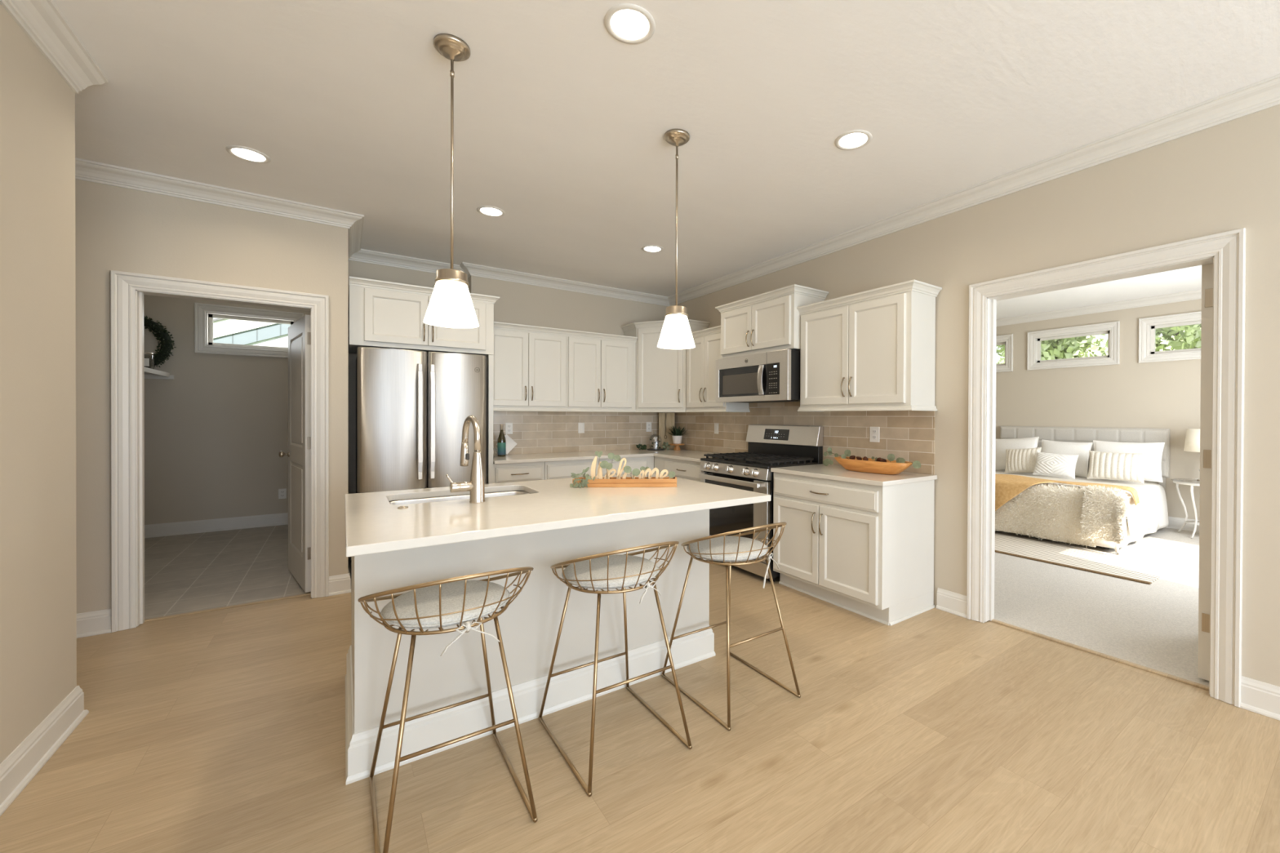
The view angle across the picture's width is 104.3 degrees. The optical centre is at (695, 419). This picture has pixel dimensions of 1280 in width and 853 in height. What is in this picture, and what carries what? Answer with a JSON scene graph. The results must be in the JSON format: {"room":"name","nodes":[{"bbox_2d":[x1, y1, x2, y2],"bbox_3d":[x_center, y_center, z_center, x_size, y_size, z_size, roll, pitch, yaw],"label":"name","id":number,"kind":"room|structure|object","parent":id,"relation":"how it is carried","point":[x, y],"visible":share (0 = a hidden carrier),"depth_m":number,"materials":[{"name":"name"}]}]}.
{"room":"kitchen","nodes":[
{"label":"kitchen","id":0,"kind":"room"},
{"bbox_2d":[0,3,76,764],"bbox_3d":[-1.500,-0.076,-1.425,2.227,2.778,7.132,0,0,-35],"label":"wall","id":1,"kind":"structure","parent":0,"point":[38,571],"depth_m":1.83,"materials":[{"name":"paint"}]},
{"bbox_2d":[0,685,88,816],"bbox_3d":[-1.491,1.243,-1.329,2.154,0.137,7.059,0,0,-35],"label":"baseboard","id":2,"kind":"structure","parent":1,"relation":"attached to","point":[28,757],"depth_m":1.84,"materials":[{"name":"paint"}]},
{"bbox_2d":[0,0,108,93],"bbox_3d":[-0.578,-1.419,-0.718,0.095,0.092,7.032,0,0,-35],"label":"trim","id":3,"kind":"structure","parent":1,"relation":"attached to","point":[42,21],"depth_m":1.88,"materials":[{"name":"paint"}]},
{"bbox_2d":[75,178,347,613],"bbox_3d":[-4.791,-0.118,4.029,3.192,2.778,3.186,0,0,-35],"label":"wall","id":4,"kind":"structure","parent":0,"point":[117,228],"depth_m":3.11,"materials":[{"name":"paint"}]},
{"bbox_2d":[76,608,111,638],"bbox_3d":[-4.338,1.212,2.390,2.029,0.137,0.027,0,0,-35],"label":"baseboard","id":5,"kind":"structure","parent":4,"relation":"attached to","point":[97,622],"depth_m":2.94,"materials":[{"name":"paint"}]},
{"bbox_2d":[110,270,328,632],"bbox_3d":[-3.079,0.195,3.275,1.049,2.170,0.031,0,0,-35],"label":"trim","id":6,"kind":"structure","parent":4,"relation":"attached to","point":[123,285],"depth_m":3.03,"materials":[{"name":"paint"}]},
{"bbox_2d":[144,592,311,622],"bbox_3d":[-3.151,1.277,3.376,0.843,0.008,0.033,0,0,-35],"label":"trim","id":7,"kind":"structure","parent":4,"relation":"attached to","point":[308,593],"depth_m":3.34,"materials":[{"name":"brown wood"}]},
{"bbox_2d":[279,314,311,592],"bbox_3d":[-3.118,0.251,3.892,0.811,2.027,0.167,1,0,44],"label":"door","id":8,"kind":"structure","parent":4,"relation":"in","point":[299,454],"depth_m":3.74,"materials":[{"name":"paint"}]},
{"bbox_2d":[328,556,351,595],"bbox_3d":[-2.854,1.209,3.984,0.142,0.137,0.903,0,0,-35],"label":"baseboard","id":9,"kind":"structure","parent":4,"relation":"attached to","point":[340,584],"depth_m":3.63,"materials":[{"name":"paint"}]},
{"bbox_2d":[75,73,1279,306],"bbox_3d":[-0.390,-1.425,0.700,6.500,0.092,9.123,0,0,-35],"label":"trim","id":10,"kind":"structure","parent":4,"relation":"attached to","point":[1264,94],"depth_m":3.21,"materials":[{"name":"paint"}]},
{"bbox_2d":[143,294,311,524],"bbox_3d":[-5.392,-0.129,5.648,2.292,2.778,0.150,0,0,-35],"label":"wall","id":11,"kind":"structure","parent":0,"point":[215,433],"depth_m":5.53,"materials":[{"name":"paint"}]},
{"bbox_2d":[144,512,288,537],"bbox_3d":[-5.333,1.191,5.592,2.022,0.137,0.027,0,0,-35],"label":"baseboard","id":12,"kind":"structure","parent":11,"relation":"attached to","point":[159,530],"depth_m":5.55,"materials":[{"name":"paint"}]},
{"bbox_2d":[194,302,304,358],"bbox_3d":[-5.165,-1.004,5.777,0.947,0.551,0.171,0,0,-35],"label":"window","id":13,"kind":"structure","parent":11,"relation":"in","point":[204,313],"depth_m":5.64,"materials":[{"name":"paint"}]},
{"bbox_2d":[347,259,667,560],"bbox_3d":[-1.757,-0.114,5.370,3.308,2.778,0.300,0,0,-35],"label":"wall","id":14,"kind":"structure","parent":0,"point":[522,304],"depth_m":5.18,"materials":[{"name":"paint"}]},
{"bbox_2d":[348,275,499,355],"bbox_3d":[-2.359,-0.823,4.316,1.087,0.508,0.702,0,0,-35],"label":"upper cabinet","id":15,"kind":"object","parent":14,"relation":"attached to","point":[382,313],"visible":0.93,"depth_m":3.97,"materials":[{"name":"paint"}]},
{"bbox_2d":[493,321,568,411],"bbox_3d":[-1.725,-0.498,4.979,0.800,0.842,0.352,0,0,-35],"label":"upper cabinet","id":16,"kind":"object","parent":14,"relation":"attached to","point":[530,362],"visible":0.89,"depth_m":4.87,"materials":[{"name":"paint"}]},
{"bbox_2d":[493,411,669,454],"bbox_3d":[-1.241,0.134,5.550,2.242,0.458,0.008,0,0,-35],"label":"wall tile","id":17,"kind":"structure","parent":14,"relation":"attached to","point":[533,432],"depth_m":5.47,"materials":[{"name":"beige tile"}]},
{"bbox_2d":[566,329,637,412],"bbox_3d":[-1.071,-0.498,5.444,0.805,0.842,0.352,0,0,-35],"label":"upper cabinet","id":18,"kind":"object","parent":14,"relation":"attached to","point":[601,367],"visible":0.96,"depth_m":5.32,"materials":[{"name":"paint"}]},
{"bbox_2d":[0,524,1279,852],"bbox_3d":[0.853,1.347,3.005,11.200,0.104,11.600,0,0,-35],"label":"floor","id":19,"kind":"structure","parent":0,"point":[223,731],"depth_m":1.99,"materials":[{"name":"brown wood"}]},
{"bbox_2d":[355,346,486,493],"bbox_3d":[-2.388,0.365,4.295,0.920,1.828,0.885,0,0,-35],"label":"refrigerator","id":20,"kind":"object","parent":19,"relation":"on","point":[413,406],"visible":0.72,"depth_m":3.93,"materials":[{"name":"grey metal"}]},
{"bbox_2d":[357,566,537,852],"bbox_3d":[-0.838,0.882,1.692,0.524,0.834,0.536,0,0,-35],"label":"bar stool","id":21,"kind":"object","parent":19,"relation":"on","point":[455,601],"visible":1,"depth_m":1.60,"materials":[{"name":"gold metal"}]},
{"bbox_2d":[382,580,508,628],"bbox_3d":[-0.847,0.624,1.698,0.386,0.045,0.386,0,0,-35],"label":"seat cushion","id":22,"kind":"object","parent":21,"relation":"on","point":[452,593],"depth_m":1.62,"materials":[{"name":"grey fabric"}]},
{"bbox_2d":[485,355,493,484],"bbox_3d":[-1.988,0.356,4.621,0.040,1.846,0.641,0,0,-35],"label":"panel","id":23,"kind":"object","parent":19,"relation":"on","point":[489,357],"visible":0.24,"depth_m":4.36,"materials":[{"name":"paint"}]},
{"bbox_2d":[493,462,544,483],"bbox_3d":[-1.773,0.837,4.753,0.459,0.883,0.682,0,0,-35],"label":"base cabinet","id":24,"kind":"object","parent":19,"relation":"on","point":[531,471],"visible":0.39,"depth_m":4.50,"materials":[{"name":"paint"}]},
{"bbox_2d":[493,448,719,464],"bbox_3d":[-0.796,0.383,4.922,2.243,0.030,1.532,0,0,-35],"label":"countertop","id":25,"kind":"structure","parent":24,"relation":"on","point":[684,455],"depth_m":5.01,"materials":[{"name":"white stone"}]},
{"bbox_2d":[497,424,506,457],"bbox_3d":[-1.888,0.207,4.819,0.078,0.313,0.078,0,0,-35],"label":"wine bottle","id":26,"kind":"object","parent":25,"relation":"on","point":[501,442],"visible":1,"depth_m":4.79,"materials":[{"name":"green glass"}]},
{"bbox_2d":[495,434,516,454],"bbox_3d":[-1.917,0.256,5.025,0.207,0.207,0.032,0,0,-29],"label":"marble board","id":27,"kind":"object","parent":25,"relation":"on","point":[510,443],"visible":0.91,"depth_m":5.04,"materials":[{"name":"white stone"}]},
{"bbox_2d":[647,432,663,450],"bbox_3d":[-0.472,0.255,5.840,0.200,0.218,0.200,0,0,-35],"label":"lantern","id":28,"kind":"object","parent":25,"relation":"on","point":[655,434],"visible":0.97,"depth_m":5.87,"materials":[{"name":"grey metal"}]},
{"bbox_2d":[658,413,675,448],"bbox_3d":[-0.351,0.143,6.024,0.196,0.440,0.025,0,0,8],"label":"cutting board","id":29,"kind":"object","parent":25,"relation":"on","point":[666,420],"visible":0.85,"depth_m":6.02,"materials":[{"name":"brown wood"}]},
{"bbox_2d":[669,443,684,450],"bbox_3d":[-0.217,0.328,5.844,0.178,0.073,0.178,0,0,-35],"label":"cake stand","id":30,"kind":"object","parent":25,"relation":"on","point":[677,447],"visible":0.96,"depth_m":5.81,"materials":[{"name":"brown wood"}]},
{"bbox_2d":[666,426,688,444],"bbox_3d":[-0.205,0.179,5.838,0.268,0.224,0.236,0,0,-35],"label":"potted plant","id":31,"kind":"object","parent":30,"relation":"on","point":[677,437],"visible":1,"depth_m":5.80,"materials":[{"name":"green plant"}]},
{"bbox_2d":[345,509,715,785],"bbox_3d":[-0.818,0.854,2.590,1.656,0.880,0.881,0,0,-35],"label":"kitchen island","id":32,"kind":"object","parent":19,"relation":"on","point":[529,627],"visible":0.53,"depth_m":2.12,"materials":[{"name":"paint"}]},
{"bbox_2d":[344,472,770,556],"bbox_3d":[-0.690,0.397,2.502,1.765,0.032,1.226,0,0,-35],"label":"island countertop","id":33,"kind":"structure","parent":32,"relation":"on","point":[373,525],"depth_m":2.10,"materials":[{"name":"white stone"}]},
{"bbox_2d":[388,490,529,505],"bbox_3d":[-1.172,0.512,2.517,0.705,0.200,0.405,0,0,-35],"label":"sink","id":34,"kind":"object","parent":33,"relation":"in","point":[419,500],"visible":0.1,"depth_m":2.64,"materials":[{"name":"silver metal"}]},
{"bbox_2d":[445,415,484,503],"bbox_3d":[-1.084,0.181,2.302,0.165,0.399,0.214,0,0,-35],"label":"faucet","id":35,"kind":"object","parent":33,"relation":"on","point":[476,486],"visible":1,"depth_m":2.26,"materials":[{"name":"silver metal"}]},
{"bbox_2d":[569,466,595,488],"bbox_3d":[-0.629,0.326,2.760,0.137,0.113,0.091,0,0,-11],"label":"bunch","id":36,"kind":"object","parent":33,"relation":"on","point":[584,482],"visible":1,"depth_m":2.74,"materials":[{"name":"green plant"}]},
{"bbox_2d":[572,476,676,487],"bbox_3d":[-0.396,0.358,2.810,0.578,0.045,0.100,0,0,-3],"label":"wooden tray","id":37,"kind":"object","parent":33,"relation":"on","point":[612,482],"visible":0.78,"depth_m":2.76,"materials":[{"name":"brown wood"}]},
{"bbox_2d":[600,460,612,475],"bbox_3d":[-0.502,0.297,2.786,0.071,0.126,0.010,0,0,-7],"label":"eucalyptus sprig","id":38,"kind":"object","parent":37,"relation":"in","point":[604,464],"visible":0.94,"depth_m":2.79,"materials":[{"name":"green plant"}]},
{"bbox_2d":[591,456,671,479],"bbox_3d":[-0.364,0.288,2.809,0.453,0.153,0.016,0,0,-3],"label":"welcome sign","id":39,"kind":"object","parent":37,"relation":"in","point":[599,475],"visible":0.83,"depth_m":2.80,"materials":[{"name":"brown wood"}]},
{"bbox_2d":[623,466,640,478],"bbox_3d":[-0.358,0.315,2.793,0.094,0.102,0.010,0,0,-3],"label":"eucalyptus sprig","id":40,"kind":"object","parent":37,"relation":"in","point":[636,472],"visible":0.9,"depth_m":2.79,"materials":[{"name":"green plant"}]},
{"bbox_2d":[544,456,653,479],"bbox_3d":[-1.099,0.837,5.232,1.189,0.883,0.682,0,0,-35],"label":"base cabinet","id":41,"kind":"object","parent":19,"relation":"on","point":[553,469],"visible":0.05,"depth_m":4.86,"materials":[{"name":"paint"}]},
{"bbox_2d":[538,541,692,796],"bbox_3d":[-0.341,0.882,2.046,0.524,0.834,0.536,0,0,-35],"label":"bar stool","id":42,"kind":"object","parent":19,"relation":"on","point":[604,571],"visible":1,"depth_m":1.95,"materials":[{"name":"gold metal"}]},
{"bbox_2d":[564,555,657,589],"bbox_3d":[-0.350,0.624,2.052,0.386,0.045,0.386,0,0,-35],"label":"seat cushion","id":43,"kind":"object","parent":42,"relation":"on","point":[616,562],"depth_m":1.96,"materials":[{"name":"white fabric"}]},
{"bbox_2d":[653,456,703,481],"bbox_3d":[0.032,0.842,5.137,0.647,0.883,0.899,0,0,-35],"label":"base cabinet","id":44,"kind":"object","parent":19,"relation":"on","point":[686,469],"visible":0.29,"depth_m":4.91,"materials":[{"name":"paint"}]},
{"bbox_2d":[661,522,800,730],"bbox_3d":[0.165,0.882,2.406,0.524,0.834,0.536,0,0,-35],"label":"bar stool","id":45,"kind":"object","parent":19,"relation":"on","point":[719,547],"visible":1,"depth_m":2.31,"materials":[{"name":"gold metal"}]},
{"bbox_2d":[688,536,767,561],"bbox_3d":[0.156,0.624,2.412,0.386,0.045,0.386,0,0,-35],"label":"seat cushion","id":46,"kind":"object","parent":45,"relation":"on","point":[730,554],"depth_m":2.31,"materials":[{"name":"grey fabric"}]},
{"bbox_2d":[698,424,822,582],"bbox_3d":[0.530,0.674,4.366,0.723,1.232,0.901,0,0,-35],"label":"gas range","id":47,"kind":"object","parent":19,"relation":"on","point":[769,446],"visible":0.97,"depth_m":4.20,"materials":[{"name":"silver metal"}]},
{"bbox_2d":[700,457,817,468],"bbox_3d":[0.538,0.373,4.370,0.580,0.023,0.897,0,0,-35],"label":"cooktop","id":48,"kind":"object","parent":47,"relation":"in","point":[719,461],"depth_m":4.13,"materials":[{"name":"black metal"}]},
{"bbox_2d":[773,471,935,626],"bbox_3d":[1.109,0.855,3.617,0.660,0.883,0.970,0,0,-35],"label":"base cabinet","id":49,"kind":"object","parent":19,"relation":"on","point":[865,550],"visible":0.98,"depth_m":3.31,"materials":[{"name":"paint"}]},
{"bbox_2d":[770,463,937,486],"bbox_3d":[1.123,0.397,3.620,0.627,0.030,0.982,0,0,-35],"label":"countertop","id":50,"kind":"structure","parent":49,"relation":"on","point":[832,472],"depth_m":3.41,"materials":[{"name":"white stone"}]},
{"bbox_2d":[833,457,912,475],"bbox_3d":[1.268,0.338,3.569,0.210,0.090,0.610,0,0,-37],"label":"dough bowl","id":51,"kind":"object","parent":50,"relation":"on","point":[891,468],"visible":0.93,"depth_m":3.46,"materials":[{"name":"brown wood"}]},
{"bbox_2d":[822,447,848,466],"bbox_3d":[1.071,0.299,3.832,0.068,0.152,0.272,0,0,-25],"label":"eucalyptus sprig","id":52,"kind":"object","parent":51,"relation":"in","point":[826,461],"visible":0.98,"depth_m":3.88,"materials":[{"name":"green plant"}]},
{"bbox_2d":[1000,426,1169,548],"bbox_3d":[4.314,0.701,6.114,1.945,1.181,1.902,0,0,-35],"label":"bed","id":53,"kind":"object","parent":19,"relation":"on","point":[1068,434],"visible":0.27,"depth_m":6.44,"materials":[{"name":"white fabric"}]},
{"bbox_2d":[995,470,1168,555],"bbox_3d":[4.173,1.007,6.037,1.877,0.535,2.026,0,0,-35],"label":"comforter","id":54,"kind":"object","parent":53,"relation":"on","point":[1157,491],"visible":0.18,"depth_m":5.64,"materials":[{"name":"white fabric"}]},
{"bbox_2d":[995,436,1039,470],"bbox_3d":[4.469,0.491,6.960,0.214,0.505,0.670,0,0,-27],"label":"sleeping pillow","id":55,"kind":"object","parent":54,"relation":"on","point":[1001,445],"visible":0.41,"depth_m":6.97,"materials":[{"name":"white fabric"}]},
{"bbox_2d":[1004,447,1041,473],"bbox_3d":[4.391,0.557,6.648,0.197,0.381,0.486,0,0,-27],"label":"throw pillow","id":56,"kind":"object","parent":54,"relation":"on","point":[1017,460],"visible":0.87,"depth_m":6.60,"materials":[{"name":"beige fabric"}]},
{"bbox_2d":[1032,451,1078,479],"bbox_3d":[4.522,0.575,6.225,0.183,0.304,0.452,0,0,-36],"label":"throw pillow","id":57,"kind":"object","parent":54,"relation":"on","point":[1063,465],"visible":1,"depth_m":6.17,"materials":[{"name":"white fabric"}]},
{"bbox_2d":[995,474,1139,511],"bbox_3d":[3.647,0.920,5.533,0.638,0.511,1.913,0,0,-35],"label":"blanket","id":58,"kind":"object","parent":54,"relation":"on","point":[1006,490],"visible":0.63,"depth_m":5.40,"materials":[{"name":"fabric"}]},
{"bbox_2d":[995,479,1132,547],"bbox_3d":[3.518,0.953,5.530,0.430,0.623,2.150,0,0,-33],"label":"fur throw","id":59,"kind":"object","parent":58,"relation":"on","point":[1081,516],"visible":0.64,"depth_m":5.00,"materials":[{"name":"beige fur"}]},
{"bbox_2d":[1041,439,1093,477],"bbox_3d":[4.817,0.505,6.472,0.200,0.450,0.564,0,0,-28],"label":"sleeping pillow","id":60,"kind":"object","parent":54,"relation":"on","point":[1082,449],"visible":0.55,"depth_m":6.34,"materials":[{"name":"white fabric"}]},
{"bbox_2d":[995,472,1158,535],"bbox_3d":[4.014,0.926,5.920,0.830,0.420,2.114,0,0,-35],"label":"knit blanket","id":61,"kind":"object","parent":54,"relation":"on","point":[1143,517],"visible":0.33,"depth_m":5.20,"materials":[{"name":"white fabric"}]},
{"bbox_2d":[1086,450,1146,483],"bbox_3d":[4.968,0.559,5.855,0.188,0.339,0.528,0,0,-38],"label":"throw pillow","id":62,"kind":"object","parent":54,"relation":"on","point":[1129,467],"visible":1,"depth_m":5.79,"materials":[{"name":"white fabric"}]},
{"bbox_2d":[1093,440,1164,482],"bbox_3d":[5.204,0.499,5.980,0.196,0.458,0.667,0,0,-38],"label":"sleeping pillow","id":63,"kind":"object","parent":54,"relation":"on","point":[1152,471],"visible":0.49,"depth_m":5.80,"materials":[{"name":"white fabric"}]},
{"bbox_2d":[995,530,1181,584],"bbox_3d":[3.133,1.282,5.353,1.002,0.016,2.900,0,0,-35],"label":"area rug","id":64,"kind":"object","parent":19,"relation":"on","point":[1144,569],"visible":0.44,"depth_m":4.60,"materials":[{"name":"fabric"}]},
{"bbox_2d":[1170,478,1199,538],"bbox_3d":[5.612,0.993,5.458,0.544,0.615,0.544,0,0,-35],"label":"nightstand","id":65,"kind":"object","parent":19,"relation":"on","point":[1191,482],"visible":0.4,"depth_m":5.49,"materials":[{"name":"white wood"}]},
{"bbox_2d":[1183,428,1199,481],"bbox_3d":[5.615,0.398,5.455,0.333,0.575,0.333,0,0,-35],"label":"table lamp","id":66,"kind":"object","parent":65,"relation":"on","point":[1192,442],"visible":0.23,"depth_m":5.44,"materials":[{"name":"white fabric"}]},
{"bbox_2d":[52,0,1279,319],"bbox_3d":[0.905,-1.554,3.018,11.500,0.150,12.000,0,0,-35],"label":"ceiling","id":67,"kind":"structure","parent":0,"point":[561,123],"depth_m":2.35,"materials":[{"name":"paint"}]},
{"bbox_2d":[225,145,271,163],"bbox_3d":[-2.518,-1.488,2.789,0.190,0.006,0.190,0,0,-35],"label":"recessed light","id":68,"kind":"object","parent":67,"relation":"in","point":[246,153],"visible":1,"depth_m":2.78,"materials":[{"name":"paint"}]},
{"bbox_2d":[423,33,479,328],"bbox_3d":[-0.968,-0.930,1.968,0.200,1.102,0.200,0,0,-35],"label":"pendant light","id":69,"kind":"object","parent":67,"relation":"hanging from","point":[451,305],"visible":1,"depth_m":1.93,"materials":[{"name":"white glass"}]},
{"bbox_2d":[476,205,505,217],"bbox_3d":[-1.466,-1.488,3.552,0.190,0.006,0.190,0,0,-35],"label":"recessed light","id":70,"kind":"object","parent":67,"relation":"in","point":[488,211],"visible":1,"depth_m":3.54,"materials":[{"name":"paint"}]},
{"bbox_2d":[604,3,655,44],"bbox_3d":[-0.245,-1.474,1.853,0.190,0.006,0.190,0,0,-35],"label":"recessed light","id":71,"kind":"object","parent":67,"relation":"in","point":[627,23],"visible":1,"depth_m":1.84,"materials":[{"name":"paint"}]},
{"bbox_2d":[641,244,663,253],"bbox_3d":[-0.377,-1.488,4.333,0.190,0.006,0.190,0,0,-35],"label":"recessed light","id":72,"kind":"object","parent":67,"relation":"in","point":[649,248],"visible":1,"depth_m":4.32,"materials":[{"name":"paint"}]},
{"bbox_2d":[657,128,695,349],"bbox_3d":[-0.099,-0.930,2.591,0.200,1.102,0.200,0,0,-35],"label":"pendant light","id":73,"kind":"object","parent":67,"relation":"hanging from","point":[676,332],"visible":1,"depth_m":2.55,"materials":[{"name":"white glass"}]},
{"bbox_2d":[834,129,871,150],"bbox_3d":[0.835,-1.474,2.620,0.190,0.006,0.190,0,0,-35],"label":"recessed light","id":74,"kind":"object","parent":67,"relation":"in","point":[853,140],"visible":1,"depth_m":2.62,"materials":[{"name":"paint"}]},
{"bbox_2d":[677,104,1279,686],"bbox_3d":[2.279,-0.083,2.658,0.120,2.778,9.400,0,0,-35],"label":"wall","id":75,"kind":"structure","parent":0,"point":[1224,177],"depth_m":2.65,"materials":[{"name":"paint"}]},
{"bbox_2d":[621,319,710,412],"bbox_3d":[-0.357,-0.578,5.654,0.681,1.005,0.838,0,0,-35],"label":"upper cabinet","id":76,"kind":"object","parent":75,"relation":"attached to","point":[660,373],"visible":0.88,"depth_m":5.48,"materials":[{"name":"paint"}]},
{"bbox_2d":[684,325,750,412],"bbox_3d":[0.213,-0.492,5.140,0.357,0.842,0.725,0,0,-35],"label":"upper cabinet","id":77,"kind":"object","parent":75,"relation":"attached to","point":[701,359],"visible":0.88,"depth_m":5.06,"materials":[{"name":"paint"}]},
{"bbox_2d":[715,284,828,359],"bbox_3d":[0.649,-0.825,4.469,0.427,0.500,1.034,0,0,-35],"label":"upper cabinet","id":78,"kind":"object","parent":75,"relation":"attached to","point":[770,321],"visible":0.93,"depth_m":4.24,"materials":[{"name":"paint"}]},
{"bbox_2d":[715,349,799,403],"bbox_3d":[0.626,-0.359,4.454,0.465,0.408,0.943,0,0,-35],"label":"microwave","id":79,"kind":"object","parent":78,"relation":"attached to","point":[774,376],"visible":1,"depth_m":4.20,"materials":[{"name":"silver metal"}]},
{"bbox_2d":[669,401,934,475],"bbox_3d":[0.664,0.101,4.815,0.008,0.546,3.415,0,0,-35],"label":"wall tile","id":80,"kind":"structure","parent":75,"relation":"attached to","point":[908,435],"depth_m":4.10,"materials":[{"name":"beige tile"}]},
{"bbox_2d":[869,426,879,442],"bbox_3d":[1.375,0.118,3.802,0.008,0.118,0.085,0,0,-35],"label":"wall outlet","id":81,"kind":"object","parent":80,"relation":"attached to","point":[874,431],"visible":1,"depth_m":3.80,"materials":[{"name":"white plastic"}]},
{"bbox_2d":[796,279,942,411],"bbox_3d":[1.233,-0.480,3.708,0.357,0.842,1.052,0,0,-35],"label":"upper cabinet","id":82,"kind":"object","parent":75,"relation":"attached to","point":[874,349],"visible":1,"depth_m":3.47,"materials":[{"name":"paint"}]},
{"bbox_2d":[936,587,967,617],"bbox_3d":[1.719,1.231,3.317,0.027,0.137,0.206,0,0,-35],"label":"baseboard","id":83,"kind":"structure","parent":75,"relation":"attached to","point":[949,602],"depth_m":3.31,"materials":[{"name":"paint"}]},
{"bbox_2d":[990,618,1208,690],"bbox_3d":[2.197,1.299,2.790,0.030,0.011,0.999,0,0,-35],"label":"trim","id":84,"kind":"structure","parent":75,"relation":"attached to","point":[1144,668],"depth_m":2.70,"materials":[{"name":"brown wood"}]},
{"bbox_2d":[966,227,1245,707],"bbox_3d":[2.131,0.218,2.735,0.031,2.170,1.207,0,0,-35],"label":"trim","id":85,"kind":"structure","parent":75,"relation":"attached to","point":[1228,248],"depth_m":2.31,"materials":[{"name":"paint"}]},
{"bbox_2d":[1197,263,1213,680],"bbox_3d":[2.903,0.261,2.714,0.961,2.054,0.178,0,0,-35],"label":"door","id":86,"kind":"structure","parent":75,"relation":"in","point":[1206,269],"depth_m":2.44,"materials":[{"name":"paint"}]},
{"bbox_2d":[1240,675,1279,720],"bbox_3d":[3.680,1.253,0.563,0.027,0.137,4.142,0,0,-35],"label":"baseboard","id":87,"kind":"structure","parent":75,"relation":"attached to","point":[1259,697],"depth_m":2.20,"materials":[{"name":"paint"}]},
{"bbox_2d":[995,298,1201,519],"bbox_3d":[5.235,-0.093,6.635,0.150,2.778,5.150,0,0,-35],"label":"wall","id":88,"kind":"structure","parent":0,"point":[1130,393],"depth_m":6.28,"materials":[{"name":"paint"}]},
{"bbox_2d":[995,333,1013,372],"bbox_3d":[4.422,-0.980,7.742,0.171,0.548,1.035,0,0,-35],"label":"window","id":89,"kind":"structure","parent":88,"relation":"in","point":[1006,340],"depth_m":7.34,"materials":[{"name":"paint"}]},
{"bbox_2d":[1026,320,1119,370],"bbox_3d":[5.135,-0.972,6.740,0.171,0.548,1.035,0,0,-35],"label":"window","id":90,"kind":"structure","parent":88,"relation":"in","point":[1034,339],"depth_m":6.67,"materials":[{"name":"paint"}]},
{"bbox_2d":[996,288,1201,326],"bbox_3d":[5.126,-1.436,6.577,0.095,0.092,4.900,0,0,-35],"label":"trim","id":91,"kind":"structure","parent":88,"relation":"attached to","point":[1197,294],"depth_m":6.36,"materials":[{"name":"paint"}]},
{"bbox_2d":[1138,311,1201,363],"bbox_3d":[5.844,-0.964,5.744,0.171,0.548,1.035,0,0,-35],"label":"window","id":92,"kind":"structure","parent":88,"relation":"in","point":[1148,326],"depth_m":5.96,"materials":[{"name":"paint"}]},
{"bbox_2d":[1166,516,1199,532],"bbox_3d":[5.143,1.226,6.612,0.027,0.137,4.900,0,0,-35],"label":"baseboard","id":93,"kind":"structure","parent":88,"relation":"attached to","point":[1174,522],"depth_m":5.82,"materials":[{"name":"paint"}]},
{"bbox_3d":[-5.332,-0.119,3.717,0.150,2.778,3.066,0,0,-35],"label":"wall","id":94,"kind":"structure","parent":0,"visible":0},
{"bbox_2d":[144,367,173,379],"bbox_3d":[-5.496,-0.459,4.613,0.619,0.067,1.409,0,0,-35],"label":"wall shelf","id":95,"kind":"object","parent":94,"relation":"attached to","point":[151,373],"visible":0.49,"depth_m":5.23,"materials":[{"name":"paint"}]},
{"bbox_2d":[143,351,154,368],"bbox_3d":[-5.454,-0.578,4.905,0.120,0.168,0.122,0,0,-35],"label":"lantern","id":96,"kind":"object","parent":95,"relation":"on","point":[146,360],"visible":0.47,"depth_m":4.92,"materials":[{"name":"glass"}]},
{"bbox_2d":[143,315,176,368],"bbox_3d":[-5.826,-0.798,5.138,0.608,0.617,0.156,0,0,-35],"label":"boxwood wreath","id":97,"kind":"object","parent":95,"relation":"on","point":[162,335],"visible":0.39,"depth_m":5.23,"materials":[{"name":"green plant"}]},
{"label":"outside","id":98,"kind":"structure","parent":0,"visible":0},
{"bbox_3d":[7.816,1.777,12.018,100.000,0.200,80.000,0,0,-35],"label":"ground","id":99,"kind":"structure","parent":98,"visible":0},
{"bbox_2d":[213,318,290,347],"bbox_3d":[-9.846,-0.658,10.789,5.000,4.546,4.280,0,0,-35],"label":"neighbor house","id":100,"kind":"structure","parent":99,"relation":"on","point":[224,331],"depth_m":9.28,"materials":[{"name":"white"}]},
{"bbox_2d":[1000,334,1107,361],"bbox_3d":[8.201,-0.954,10.814,2.450,5.285,2.654,0,0,-35],"label":"tree","id":101,"kind":"object","parent":99,"relation":"on","point":[1083,346],"visible":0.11,"depth_m":10.41,"materials":[{"name":"green plant"}]},
{"bbox_2d":[1155,326,1199,351],"bbox_3d":[11.334,-1.384,11.554,2.432,6.160,2.932,0,0,-35],"label":"tree","id":102,"kind":"object","parent":99,"relation":"on","point":[1163,343],"visible":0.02,"depth_m":11.36,"materials":[{"name":"green plant"}]},
{"bbox_2d":[1169,324,1200,350],"bbox_3d":[9.738,-0.863,8.637,2.357,5.140,2.668,0,0,-35],"label":"tree","id":103,"kind":"object","parent":99,"relation":"on","point":[1193,332],"visible":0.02,"depth_m":8.98,"materials":[{"name":"green plant"}]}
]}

